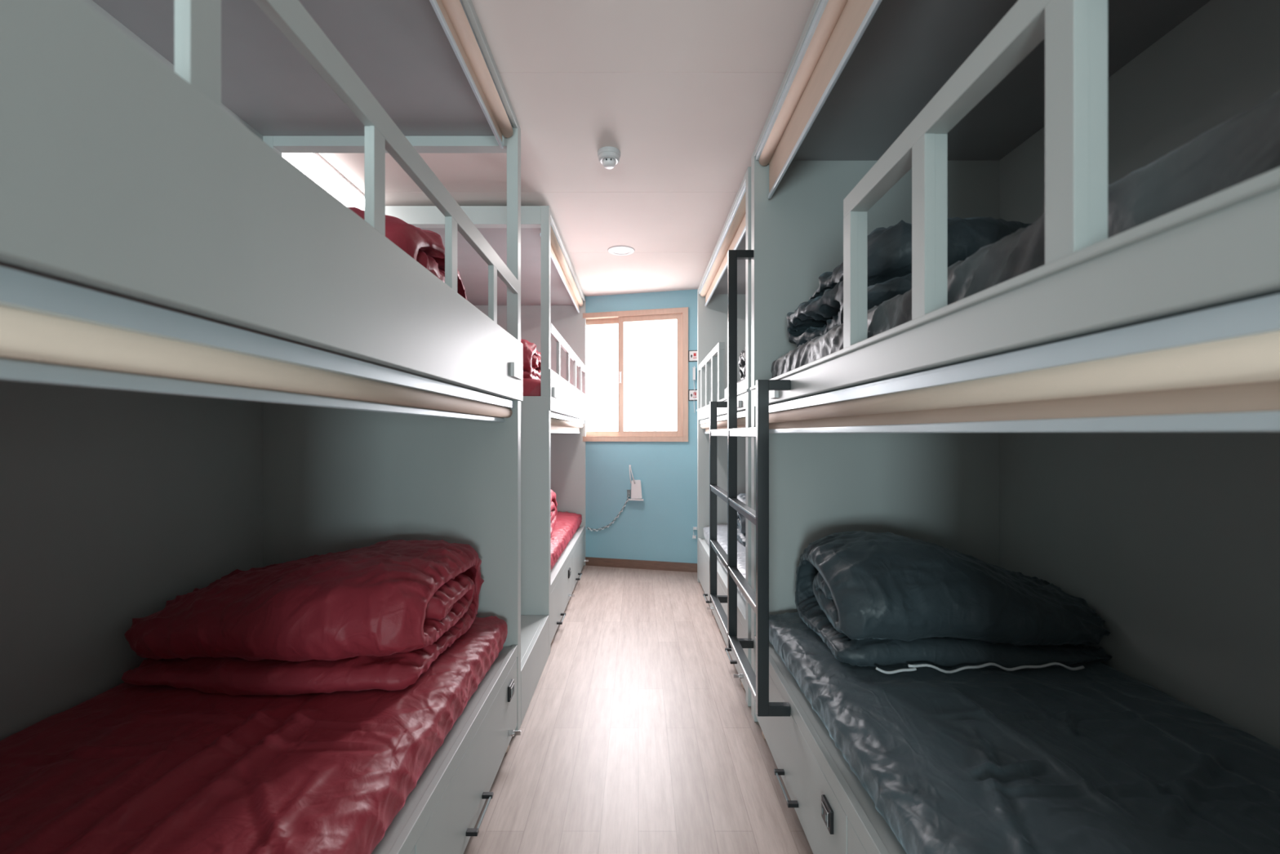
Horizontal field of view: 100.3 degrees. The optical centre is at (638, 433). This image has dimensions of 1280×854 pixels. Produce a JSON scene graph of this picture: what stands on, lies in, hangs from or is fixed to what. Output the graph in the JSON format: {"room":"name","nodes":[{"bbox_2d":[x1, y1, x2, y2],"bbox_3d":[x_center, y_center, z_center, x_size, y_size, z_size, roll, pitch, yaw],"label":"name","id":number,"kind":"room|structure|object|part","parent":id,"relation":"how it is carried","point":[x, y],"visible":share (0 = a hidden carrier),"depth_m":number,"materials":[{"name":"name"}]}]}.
{"room":"dormitory","nodes":[
{"label":"dormitory","id":0,"kind":"room"},
{"bbox_2d":[316,0,815,296],"bbox_3d":[0.000,-1.310,0.380,3.360,0.100,9.960,0,0,0],"label":"ceiling","id":1,"kind":"structure","parent":0,"point":[686,91],"depth_m":2.16,"materials":[{"name":"white paint"}]},
{"bbox_2d":[281,152,364,209],"bbox_3d":[-1.498,-1.230,2.543,0.115,0.060,0.657,0,0,0],"label":"ceiling light","id":2,"kind":"object","parent":1,"relation":"attached to","point":[312,164],"visible":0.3,"depth_m":2.52,"materials":[{"name":"white plastic"}]},
{"bbox_2d":[597,146,620,168],"bbox_3d":[-0.131,-1.227,2.390,0.104,0.066,0.104,0,0,0],"label":"smoke detector","id":3,"kind":"object","parent":1,"relation":"attached to","point":[609,157],"visible":1,"depth_m":2.36,"materials":[{"name":"plastic"}]},
{"bbox_2d":[607,245,635,255],"bbox_3d":[-0.118,-1.254,3.660,0.188,0.012,0.188,0,0,0],"label":"recessed light","id":4,"kind":"object","parent":1,"relation":"in","point":[615,250],"visible":1,"depth_m":3.64,"materials":[{"name":"white plastic"}]},
{"bbox_3d":[-0.118,-1.254,3.660,0.084,0.011,0.084,0,0,0],"label":"bulb","id":5,"kind":"part","parent":4,"relation":"part of","materials":[{"name":"white"}]},
{"bbox_2d":[463,565,813,853],"bbox_3d":[0.000,1.240,0.380,3.360,0.080,9.960,0,0,0],"label":"floor","id":6,"kind":"structure","parent":0,"point":[639,734],"depth_m":2.06,"materials":[{"name":"brown wood"}]},
{"bbox_2d":[0,0,523,853],"bbox_3d":[-0.983,-0.028,1.165,1.084,2.455,2.069,0,0,0],"label":"bunk bed","id":7,"kind":"object","parent":6,"relation":"on","point":[143,143],"visible":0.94,"depth_m":1.40,"materials":[{"name":"grey laminate"}]},
{"bbox_3d":[-0.490,-0.467,0.595,0.019,0.191,0.043,0,0,0],"label":"guard post","id":8,"kind":"part","parent":7,"relation":"part of","materials":[{"name":"grey laminate"}]},
{"bbox_2d":[0,615,507,853],"bbox_3d":[-0.999,0.760,1.161,0.986,0.181,1.928,0,0,0],"label":"mattress","id":9,"kind":"object","parent":7,"relation":"on","point":[128,768],"visible":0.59,"depth_m":1.13,"materials":[{"name":"red leather"}]},
{"bbox_2d":[121,539,484,695],"bbox_3d":[-1.013,0.538,1.763,0.877,0.314,0.739,0,0,0],"label":"duvet","id":10,"kind":"object","parent":9,"relation":"on","point":[378,615],"visible":1,"depth_m":1.47,"materials":[{"name":"red fabric"}]},
{"bbox_2d":[0,266,514,422],"bbox_3d":[-0.520,-0.088,1.165,0.049,0.085,1.930,0,0,0],"label":"roller blind","id":11,"kind":"object","parent":7,"relation":"attached to","point":[52,331],"visible":1,"depth_m":0.59,"materials":[{"name":"beige fabric"}]},
{"bbox_3d":[-1.495,-0.730,2.167,0.060,1.051,0.055,0,0,0],"label":"corner post","id":12,"kind":"part","parent":7,"relation":"part of","materials":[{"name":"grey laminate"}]},
{"bbox_3d":[-0.490,-0.467,0.994,0.019,0.191,0.043,0,0,0],"label":"guard post","id":13,"kind":"part","parent":7,"relation":"part of","materials":[{"name":"grey laminate"}]},
{"bbox_3d":[-0.490,-0.589,1.163,0.019,0.053,1.955,0,0,0],"label":"guard rail","id":14,"kind":"part","parent":7,"relation":"part of","materials":[{"name":"grey laminate"}]},
{"bbox_3d":[-0.997,-1.204,2.167,0.937,0.099,0.055,0,0,0],"label":"rail","id":15,"kind":"part","parent":7,"relation":"part of","materials":[{"name":"grey laminate"}]},
{"bbox_3d":[-1.004,0.497,2.167,1.042,1.405,0.055,0,0,0],"label":"panel","id":16,"kind":"part","parent":7,"relation":"part of","materials":[{"name":"grey laminate"}]},
{"bbox_3d":[-0.490,-0.467,1.399,0.019,0.191,0.043,0,0,0],"label":"guard post","id":17,"kind":"part","parent":7,"relation":"part of","materials":[{"name":"grey laminate"}]},
{"bbox_3d":[-0.494,0.868,1.163,0.020,0.048,1.955,0,0,0],"label":"rail","id":18,"kind":"part","parent":7,"relation":"part of","materials":[{"name":"grey laminate"}]},
{"bbox_3d":[-0.843,1.030,1.650,0.715,0.270,0.970,0,0,0],"label":"drawer","id":19,"kind":"part","parent":7,"relation":"part of","materials":[{"name":"grey laminate"}]},
{"bbox_2d":[429,0,513,148],"bbox_3d":[-0.522,-1.192,1.165,0.049,0.120,1.930,0,0,0],"label":"roller blind","id":20,"kind":"object","parent":7,"relation":"attached to","point":[453,18],"visible":0.94,"depth_m":1.69,"materials":[{"name":"beige fabric"}]},
{"bbox_3d":[-0.524,-1.242,1.165,0.045,0.020,1.930,0,0,0],"label":"head rail","id":21,"kind":"part","parent":20,"relation":"part of","materials":[{"name":"beige fabric"}]},
{"bbox_3d":[-0.490,-0.467,1.796,0.019,0.191,0.043,0,0,0],"label":"guard post","id":22,"kind":"part","parent":7,"relation":"part of","materials":[{"name":"grey laminate"}]},
{"bbox_2d":[507,679,514,702],"bbox_3d":[-0.479,0.967,2.013,0.014,0.057,0.065,0,0,0],"label":"outlet","id":23,"kind":"object","parent":7,"relation":"attached to","point":[511,682],"depth_m":1.99,"materials":[{"name":"black plastic"}]},
{"bbox_3d":[-0.505,-0.730,2.167,0.045,1.051,0.055,0,0,0],"label":"corner post","id":24,"kind":"part","parent":7,"relation":"part of","materials":[{"name":"grey laminate"}]},
{"bbox_2d":[511,361,522,380],"bbox_3d":[-0.469,-0.241,2.058,0.015,0.053,0.145,0,0,0],"label":"outlet","id":25,"kind":"object","parent":7,"relation":"attached to","point":[516,369],"depth_m":2.03,"materials":[{"name":"white plastic"}]},
{"bbox_3d":[-1.000,-0.261,1.162,0.981,0.179,1.928,0,0,0],"label":"mattress","id":26,"kind":"object","parent":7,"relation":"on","visible":0},
{"bbox_2d":[348,206,466,299],"bbox_3d":[-1.018,-0.508,1.769,0.805,0.336,0.745,0,0,0],"label":"duvet","id":27,"kind":"object","parent":26,"relation":"on","point":[426,247],"visible":0.06,"depth_m":1.59,"materials":[{"name":"red fabric"}]},
{"bbox_2d":[362,205,588,655],"bbox_3d":[-0.983,-0.018,3.910,1.084,2.435,2.048,0,0,0],"label":"bunk bed","id":28,"kind":"object","parent":6,"relation":"on","point":[550,320],"visible":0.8,"depth_m":3.25,"materials":[{"name":"grey laminate"}]},
{"bbox_3d":[-0.997,-1.185,2.913,0.937,0.099,0.055,0,0,0],"label":"rail","id":29,"kind":"part","parent":28,"relation":"part of","materials":[{"name":"grey laminate"}]},
{"bbox_3d":[-1.004,-0.018,4.902,1.042,2.435,0.055,0,0,0],"label":"panel","id":30,"kind":"part","parent":28,"relation":"part of","materials":[{"name":"grey laminate"}]},
{"bbox_2d":[523,377,540,395],"bbox_3d":[-1.000,-0.246,3.908,0.980,0.164,1.902,0,0,0],"label":"mattress","id":31,"kind":"object","parent":28,"relation":"on","point":[531,387],"visible":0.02,"depth_m":2.96,"materials":[{"name":"red"}]},
{"bbox_2d":[520,338,540,380],"bbox_3d":[-1.008,-0.451,3.393,0.847,0.262,0.748,0,0,0],"label":"duvet","id":32,"kind":"object","parent":31,"relation":"on","point":[531,357],"visible":0.11,"depth_m":3.14,"materials":[{"name":"red fabric"}]},
{"bbox_3d":[-1.004,0.497,2.913,1.042,1.405,0.055,0,0,0],"label":"panel","id":33,"kind":"part","parent":28,"relation":"part of","materials":[{"name":"grey laminate"}]},
{"bbox_3d":[-0.505,-0.720,2.913,0.045,1.031,0.055,0,0,0],"label":"corner post","id":34,"kind":"part","parent":28,"relation":"part of","materials":[{"name":"grey laminate"}]},
{"bbox_2d":[552,386,557,398],"bbox_3d":[-0.469,-0.233,3.005,0.015,0.055,0.110,0,0,0],"label":"outlet","id":35,"kind":"object","parent":28,"relation":"attached to","point":[554,389],"depth_m":2.97,"materials":[{"name":"white plastic"}]},
{"bbox_3d":[-0.490,-0.457,3.272,0.019,0.210,0.043,0,0,0],"label":"guard post","id":36,"kind":"part","parent":28,"relation":"part of","materials":[{"name":"grey laminate"}]},
{"bbox_2d":[539,224,583,312],"bbox_3d":[-0.522,-1.166,3.908,0.049,0.132,1.915,0,0,0],"label":"roller blind","id":37,"kind":"object","parent":28,"relation":"attached to","point":[557,256],"visible":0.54,"depth_m":3.77,"materials":[{"name":"beige fabric"}]},
{"bbox_3d":[-0.524,-1.222,3.908,0.045,0.020,1.915,0,0,0],"label":"head rail","id":38,"kind":"part","parent":37,"relation":"part of","materials":[{"name":"silver metal"}]},
{"bbox_3d":[-0.843,1.026,3.425,0.715,0.279,0.960,0,0,0],"label":"drawer","id":39,"kind":"part","parent":28,"relation":"part of","materials":[{"name":"grey laminate"}]},
{"bbox_2d":[551,511,582,569],"bbox_3d":[-1.000,0.764,3.908,0.987,0.156,1.906,0,0,0],"label":"mattress","id":40,"kind":"object","parent":28,"relation":"on","point":[566,525],"visible":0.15,"depth_m":3.97,"materials":[{"name":"red"}]},
{"bbox_2d":[551,489,557,534],"bbox_3d":[-0.995,0.535,3.782,0.840,0.321,0.739,0,0,0],"label":"duvet","id":41,"kind":"object","parent":40,"relation":"on","point":[553,503],"visible":0.06,"depth_m":3.89,"materials":[{"name":"red fabric"}]},
{"bbox_2d":[551,412,583,433],"bbox_3d":[-0.520,-0.065,3.908,0.049,0.119,1.915,0,0,0],"label":"roller blind","id":42,"kind":"object","parent":28,"relation":"attached to","point":[560,424],"visible":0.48,"depth_m":3.75,"materials":[{"name":"beige fabric"}]},
{"bbox_3d":[-0.518,-0.110,3.908,0.045,0.028,1.915,0,0,0],"label":"head rail","id":43,"kind":"part","parent":42,"relation":"part of","materials":[{"name":"silver metal"}]},
{"bbox_3d":[-0.490,-0.457,3.712,0.019,0.210,0.043,0,0,0],"label":"guard post","id":44,"kind":"part","parent":28,"relation":"part of","materials":[{"name":"grey laminate"}]},
{"bbox_3d":[-0.494,0.859,3.908,0.020,0.048,1.934,0,0,0],"label":"rail","id":45,"kind":"part","parent":28,"relation":"part of","materials":[{"name":"grey laminate"}]},
{"bbox_3d":[-0.490,-0.589,3.908,0.019,0.053,1.934,0,0,0],"label":"guard rail","id":46,"kind":"part","parent":28,"relation":"part of","materials":[{"name":"grey laminate"}]},
{"bbox_2d":[568,567,570,577],"bbox_3d":[-0.479,0.967,3.715,0.014,0.057,0.070,0,0,0],"label":"outlet","id":47,"kind":"object","parent":28,"relation":"attached to","point":[569,568],"depth_m":3.68,"materials":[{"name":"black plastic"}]},
{"bbox_3d":[-0.490,-0.457,4.122,0.019,0.210,0.043,0,0,0],"label":"guard post","id":48,"kind":"part","parent":28,"relation":"part of","materials":[{"name":"grey laminate"}]},
{"bbox_3d":[-0.843,1.026,4.393,0.715,0.279,0.965,0,0,0],"label":"drawer","id":49,"kind":"part","parent":28,"relation":"part of","materials":[{"name":"grey laminate"}]},
{"bbox_3d":[-0.490,-0.457,4.502,0.019,0.210,0.043,0,0,0],"label":"guard post","id":50,"kind":"part","parent":28,"relation":"part of","materials":[{"name":"grey laminate"}]},
{"bbox_2d":[520,615,548,724],"bbox_3d":[-1.014,1.089,2.541,1.062,0.222,0.682,0,0,0],"label":"box","id":51,"kind":"object","parent":6,"relation":"on","point":[534,628],"visible":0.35,"depth_m":2.54,"materials":[{"name":"grey laminate"}]},
{"bbox_3d":[-1.024,0.989,2.541,1.042,0.022,0.682,0,0,0],"label":"panel","id":52,"kind":"part","parent":51,"relation":"part of","materials":[{"name":"grey laminate"}]},
{"bbox_2d":[696,166,751,706],"bbox_3d":[0.983,0.011,3.360,1.084,2.378,2.020,0,0,0],"label":"bunk bed","id":53,"kind":"object","parent":6,"relation":"on","point":[712,319],"visible":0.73,"depth_m":3.80,"materials":[{"name":"grey laminate"}]},
{"bbox_3d":[0.504,-0.355,4.152,0.035,0.313,0.043,0,0,0],"label":"guard post","id":54,"kind":"part","parent":53,"relation":"part of","materials":[{"name":"grey laminate"}]},
{"bbox_3d":[0.843,1.028,3.830,0.715,0.274,0.960,0,0,0],"label":"drawer","id":55,"kind":"part","parent":53,"relation":"part of","materials":[{"name":"grey laminate"}]},
{"bbox_3d":[0.504,-0.355,3.852,0.035,0.313,0.043,0,0,0],"label":"guard post","id":56,"kind":"part","parent":53,"relation":"part of","materials":[{"name":"grey laminate"}]},
{"bbox_3d":[0.504,-0.534,3.770,0.035,0.045,1.080,0,0,0],"label":"guard rail","id":57,"kind":"part","parent":53,"relation":"part of","materials":[{"name":"grey laminate"}]},
{"bbox_3d":[0.504,-0.355,3.542,0.035,0.313,0.043,0,0,0],"label":"guard post","id":58,"kind":"part","parent":53,"relation":"part of","materials":[{"name":"grey laminate"}]},
{"bbox_3d":[0.504,-0.355,3.252,0.035,0.313,0.043,0,0,0],"label":"guard post","id":59,"kind":"part","parent":53,"relation":"part of","materials":[{"name":"grey laminate"}]},
{"bbox_3d":[1.004,0.011,4.343,1.042,2.378,0.055,0,0,0],"label":"panel","id":60,"kind":"part","parent":53,"relation":"part of","materials":[{"name":"grey laminate"}]},
{"bbox_3d":[0.494,0.864,3.360,0.020,0.048,1.910,0,0,0],"label":"rail","id":61,"kind":"part","parent":53,"relation":"part of","materials":[{"name":"grey laminate"}]},
{"bbox_2d":[698,183,745,306],"bbox_3d":[0.517,-1.089,3.358,0.059,0.127,1.893,0,0,0],"label":"roller blind","id":62,"kind":"object","parent":53,"relation":"attached to","point":[735,231],"visible":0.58,"depth_m":3.14,"materials":[{"name":"beige fabric"}]},
{"bbox_2d":[699,410,745,433],"bbox_3d":[0.521,-0.056,3.358,0.050,0.107,1.893,0,0,0],"label":"roller blind","id":63,"kind":"object","parent":53,"relation":"attached to","point":[722,421],"visible":0.47,"depth_m":3.17,"materials":[{"name":"beige fabric"}]},
{"bbox_3d":[0.518,-0.095,3.358,0.045,0.028,1.893,0,0,0],"label":"head rail","id":64,"kind":"part","parent":63,"relation":"part of","materials":[{"name":"silver metal"}]},
{"bbox_2d":[703,524,745,600],"bbox_3d":[1.000,0.775,3.358,0.980,0.144,1.882,0,0,0],"label":"mattress","id":65,"kind":"object","parent":53,"relation":"on","point":[722,529],"visible":0.08,"depth_m":3.46,"materials":[{"name":"grey"}]},
{"bbox_2d":[737,493,745,545],"bbox_3d":[1.025,0.549,3.630,0.784,0.323,0.608,0,0,0],"label":"duvet","id":66,"kind":"object","parent":65,"relation":"on","point":[740,518],"visible":0.06,"depth_m":3.48,"materials":[{"name":"grey fabric"}]},
{"bbox_3d":[0.843,1.028,2.875,0.715,0.274,0.940,0,0,0],"label":"drawer","id":67,"kind":"part","parent":53,"relation":"part of","materials":[{"name":"grey laminate"}]},
{"bbox_2d":[724,377,745,397],"bbox_3d":[1.012,-0.236,3.360,0.963,0.174,1.885,0,0,0],"label":"mattress","id":68,"kind":"object","parent":53,"relation":"on","point":[741,384],"visible":0.02,"depth_m":2.84,"materials":[{"name":"grey"}]},
{"bbox_2d":[737,347,745,379],"bbox_3d":[1.006,-0.429,3.131,0.830,0.229,0.609,0,0,0],"label":"duvet","id":69,"kind":"object","parent":68,"relation":"on","point":[741,362],"visible":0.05,"depth_m":3.13,"materials":[{"name":"grey fabric"}]},
{"bbox_2d":[737,400,741,408],"bbox_3d":[0.476,-0.141,2.530,0.015,0.033,0.060,0,0,0],"label":"outlet","id":70,"kind":"object","parent":53,"relation":"attached to","point":[739,402],"depth_m":2.50,"materials":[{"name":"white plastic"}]},
{"bbox_3d":[1.004,0.011,2.377,1.042,2.378,0.055,0,0,0],"label":"panel","id":71,"kind":"part","parent":53,"relation":"part of","materials":[{"name":"grey laminate"}]},
{"bbox_2d":[750,0,1279,853],"bbox_3d":[0.983,0.007,1.242,1.084,2.385,2.085,0,0,0],"label":"bunk bed","id":72,"kind":"object","parent":6,"relation":"on","point":[1022,111],"visible":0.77,"depth_m":1.49,"materials":[{"name":"grey laminate"}]},
{"bbox_2d":[709,249,790,716],"bbox_3d":[0.430,0.063,2.263,0.106,1.670,1.145,0,0,0],"label":"ladder","id":73,"kind":"object","parent":72,"relation":"attached to","point":[758,684],"visible":1,"depth_m":2.06,"materials":[{"name":"metal"}]},
{"bbox_2d":[770,390,778,399],"bbox_3d":[0.476,-0.141,1.870,0.015,0.033,0.060,0,0,0],"label":"outlet","id":74,"kind":"object","parent":72,"relation":"attached to","point":[774,393],"depth_m":1.85,"materials":[{"name":"white plastic"}]},
{"bbox_3d":[0.843,1.028,1.735,0.715,0.274,0.980,0,0,0],"label":"drawer","id":75,"kind":"part","parent":72,"relation":"part of","materials":[{"name":"grey laminate"}]},
{"bbox_2d":[755,0,882,199],"bbox_3d":[0.517,-1.065,1.240,0.059,0.189,1.950,0,0,0],"label":"roller blind","id":76,"kind":"object","parent":72,"relation":"attached to","point":[837,28],"visible":1,"depth_m":1.60,"materials":[{"name":"beige fabric"}]},
{"bbox_3d":[0.510,-1.146,1.240,0.045,0.020,1.950,0,0,0],"label":"head rail","id":77,"kind":"part","parent":76,"relation":"part of","materials":[{"name":"beige fabric"}]},
{"bbox_3d":[0.494,0.864,1.240,0.020,0.048,1.970,0,0,0],"label":"rail","id":78,"kind":"part","parent":72,"relation":"part of","materials":[{"name":"grey laminate"}]},
{"bbox_2d":[821,794,833,834],"bbox_3d":[0.479,0.967,1.357,0.014,0.057,0.065,0,0,0],"label":"outlet","id":79,"kind":"object","parent":72,"relation":"attached to","point":[827,806],"depth_m":1.34,"materials":[{"name":"black plastic"}]},
{"bbox_3d":[0.507,-0.355,1.248,0.040,0.313,0.043,0,0,0],"label":"guard post","id":80,"kind":"part","parent":72,"relation":"part of","materials":[{"name":"grey laminate"}]},
{"bbox_3d":[0.843,1.028,0.750,0.715,0.274,0.980,0,0,0],"label":"drawer","id":81,"kind":"part","parent":72,"relation":"part of","materials":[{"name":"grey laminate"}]},
{"bbox_3d":[1.004,0.007,2.255,1.042,2.385,0.060,0,0,0],"label":"panel","id":82,"kind":"part","parent":72,"relation":"part of","materials":[{"name":"grey laminate"}]},
{"bbox_3d":[0.507,-0.355,0.929,0.040,0.313,0.043,0,0,0],"label":"guard post","id":83,"kind":"part","parent":72,"relation":"part of","materials":[{"name":"grey laminate"}]},
{"bbox_3d":[0.507,-0.534,0.764,0.040,0.045,1.009,0,0,0],"label":"guard rail","id":84,"kind":"part","parent":72,"relation":"part of","materials":[{"name":"grey laminate"}]},
{"bbox_2d":[768,611,1279,853],"bbox_3d":[1.000,0.768,1.242,0.985,0.159,1.938,0,0,0],"label":"mattress","id":85,"kind":"object","parent":72,"relation":"on","point":[1095,758],"visible":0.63,"depth_m":1.17,"materials":[{"name":"grey leather"}]},
{"bbox_2d":[795,530,1112,674],"bbox_3d":[1.040,0.533,1.876,0.898,0.356,0.628,0,0,0],"label":"duvet","id":86,"kind":"object","parent":85,"relation":"on","point":[873,598],"visible":1,"depth_m":1.63,"materials":[{"name":"grey fabric"}]},
{"bbox_2d":[768,293,1279,433],"bbox_3d":[0.521,-0.056,1.240,0.050,0.107,1.950,0,0,0],"label":"roller blind","id":87,"kind":"object","parent":72,"relation":"attached to","point":[1217,369],"visible":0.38,"depth_m":0.59,"materials":[{"name":"beige fabric"}]},
{"bbox_2d":[770,90,1279,378],"bbox_3d":[1.012,-0.243,1.241,0.964,0.187,1.941,0,0,0],"label":"mattress","id":88,"kind":"object","parent":72,"relation":"on","point":[1246,146],"visible":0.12,"depth_m":0.57,"materials":[{"name":"grey fabric"}]},
{"bbox_2d":[786,216,1031,346],"bbox_3d":[1.012,-0.454,1.721,0.958,0.266,0.890,0,0,0],"label":"duvet","id":89,"kind":"object","parent":88,"relation":"on","point":[890,248],"visible":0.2,"depth_m":1.37,"materials":[{"name":"grey fabric"}]},
{"bbox_3d":[0.507,-0.355,0.619,0.040,0.313,0.043,0,0,0],"label":"guard post","id":90,"kind":"part","parent":72,"relation":"part of","materials":[{"name":"grey laminate"}]},
{"bbox_2d":[584,288,697,563],"bbox_3d":[0.000,-0.030,4.845,3.252,2.460,0.146,0,0,14],"label":"wall","id":91,"kind":"structure","parent":0,"point":[659,526],"depth_m":4.75,"materials":[{"name":"blue paint"}]},
{"bbox_2d":[586,489,631,531],"bbox_3d":[-0.269,0.692,4.822,0.421,0.390,0.027,0,0,13],"label":"power cord","id":92,"kind":"object","parent":91,"relation":"attached to","point":[628,491],"visible":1,"depth_m":4.80,"materials":[{"name":"white plastic"}]},
{"bbox_2d":[582,306,688,441],"bbox_3d":[-0.141,-0.518,4.854,1.223,1.174,0.142,0,0,14],"label":"window","id":93,"kind":"structure","parent":91,"relation":"in","point":[637,361],"depth_m":4.79,"materials":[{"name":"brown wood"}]},
{"bbox_3d":[-0.388,-0.518,4.934,0.595,1.084,0.038,0,0,14],"label":"sash","id":94,"kind":"part","parent":93,"relation":"part of","materials":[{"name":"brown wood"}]},
{"bbox_3d":[-0.388,-0.518,4.940,0.490,0.990,0.006,0,0,14],"label":"pane","id":95,"kind":"part","parent":93,"relation":"part of","materials":[{"name":"white glass"}]},
{"bbox_3d":[-0.162,-0.510,4.806,0.024,0.106,0.026,0,0,0],"label":"sash handle","id":96,"kind":"part","parent":93,"relation":"part of","materials":[{"name":"white plastic"}]},
{"bbox_3d":[0.103,-0.518,4.763,0.600,1.084,0.036,0,0,14],"label":"sash","id":97,"kind":"part","parent":93,"relation":"part of","materials":[{"name":"brown wood"}]},
{"bbox_3d":[0.103,-0.518,4.767,0.495,0.990,0.006,0,0,14],"label":"pane","id":98,"kind":"part","parent":93,"relation":"part of","materials":[{"name":"white glass"}]},
{"bbox_2d":[628,464,643,500],"bbox_3d":[-0.022,0.432,4.749,0.154,0.315,0.054,0,0,14],"label":"router","id":99,"kind":"object","parent":91,"relation":"attached to","point":[636,489],"visible":1,"depth_m":4.74,"materials":[{"name":"white plastic"}]},
{"bbox_2d":[628,498,643,500],"bbox_3d":[-0.022,0.583,4.749,0.153,0.014,0.054,0,0,14],"label":"shelf","id":100,"kind":"object","parent":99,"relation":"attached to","point":[628,499],"depth_m":4.73,"materials":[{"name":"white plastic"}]},
{"bbox_2d":[585,556,697,572],"bbox_3d":[-0.009,1.163,4.765,3.203,0.079,0.018,0,0,14],"label":"baseboard","id":101,"kind":"structure","parent":91,"relation":"attached to","point":[598,562],"depth_m":4.75,"materials":[{"name":"brown wood"}]},
{"bbox_2d":[688,350,697,361],"bbox_3d":[0.496,-0.680,4.641,0.122,0.098,0.008,0,0,14],"label":"wall sign","id":102,"kind":"object","parent":91,"relation":"attached to","point":[692,354],"visible":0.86,"depth_m":4.64,"materials":[{"name":"plastic"}]},
{"bbox_2d":[688,389,697,400],"bbox_3d":[0.496,-0.339,4.641,0.122,0.098,0.008,0,0,14],"label":"wall sign","id":103,"kind":"object","parent":91,"relation":"attached to","point":[691,392],"visible":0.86,"depth_m":4.64,"materials":[{"name":"plastic"}]},
{"bbox_2d":[692,365,695,409],"bbox_3d":[0.483,-0.387,4.631,0.024,0.406,0.047,0,0,0],"label":"hanging cord","id":104,"kind":"object","parent":91,"relation":"hanging from","point":[694,367],"visible":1,"depth_m":4.61,"materials":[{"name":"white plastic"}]},
{"bbox_2d":[692,526,697,538],"bbox_3d":[0.489,0.857,4.638,0.045,0.101,0.023,0,0,14],"label":"outlet","id":105,"kind":"object","parent":91,"relation":"attached to","point":[694,527],"visible":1,"depth_m":4.63,"materials":[{"name":"white plastic"}]}
]}

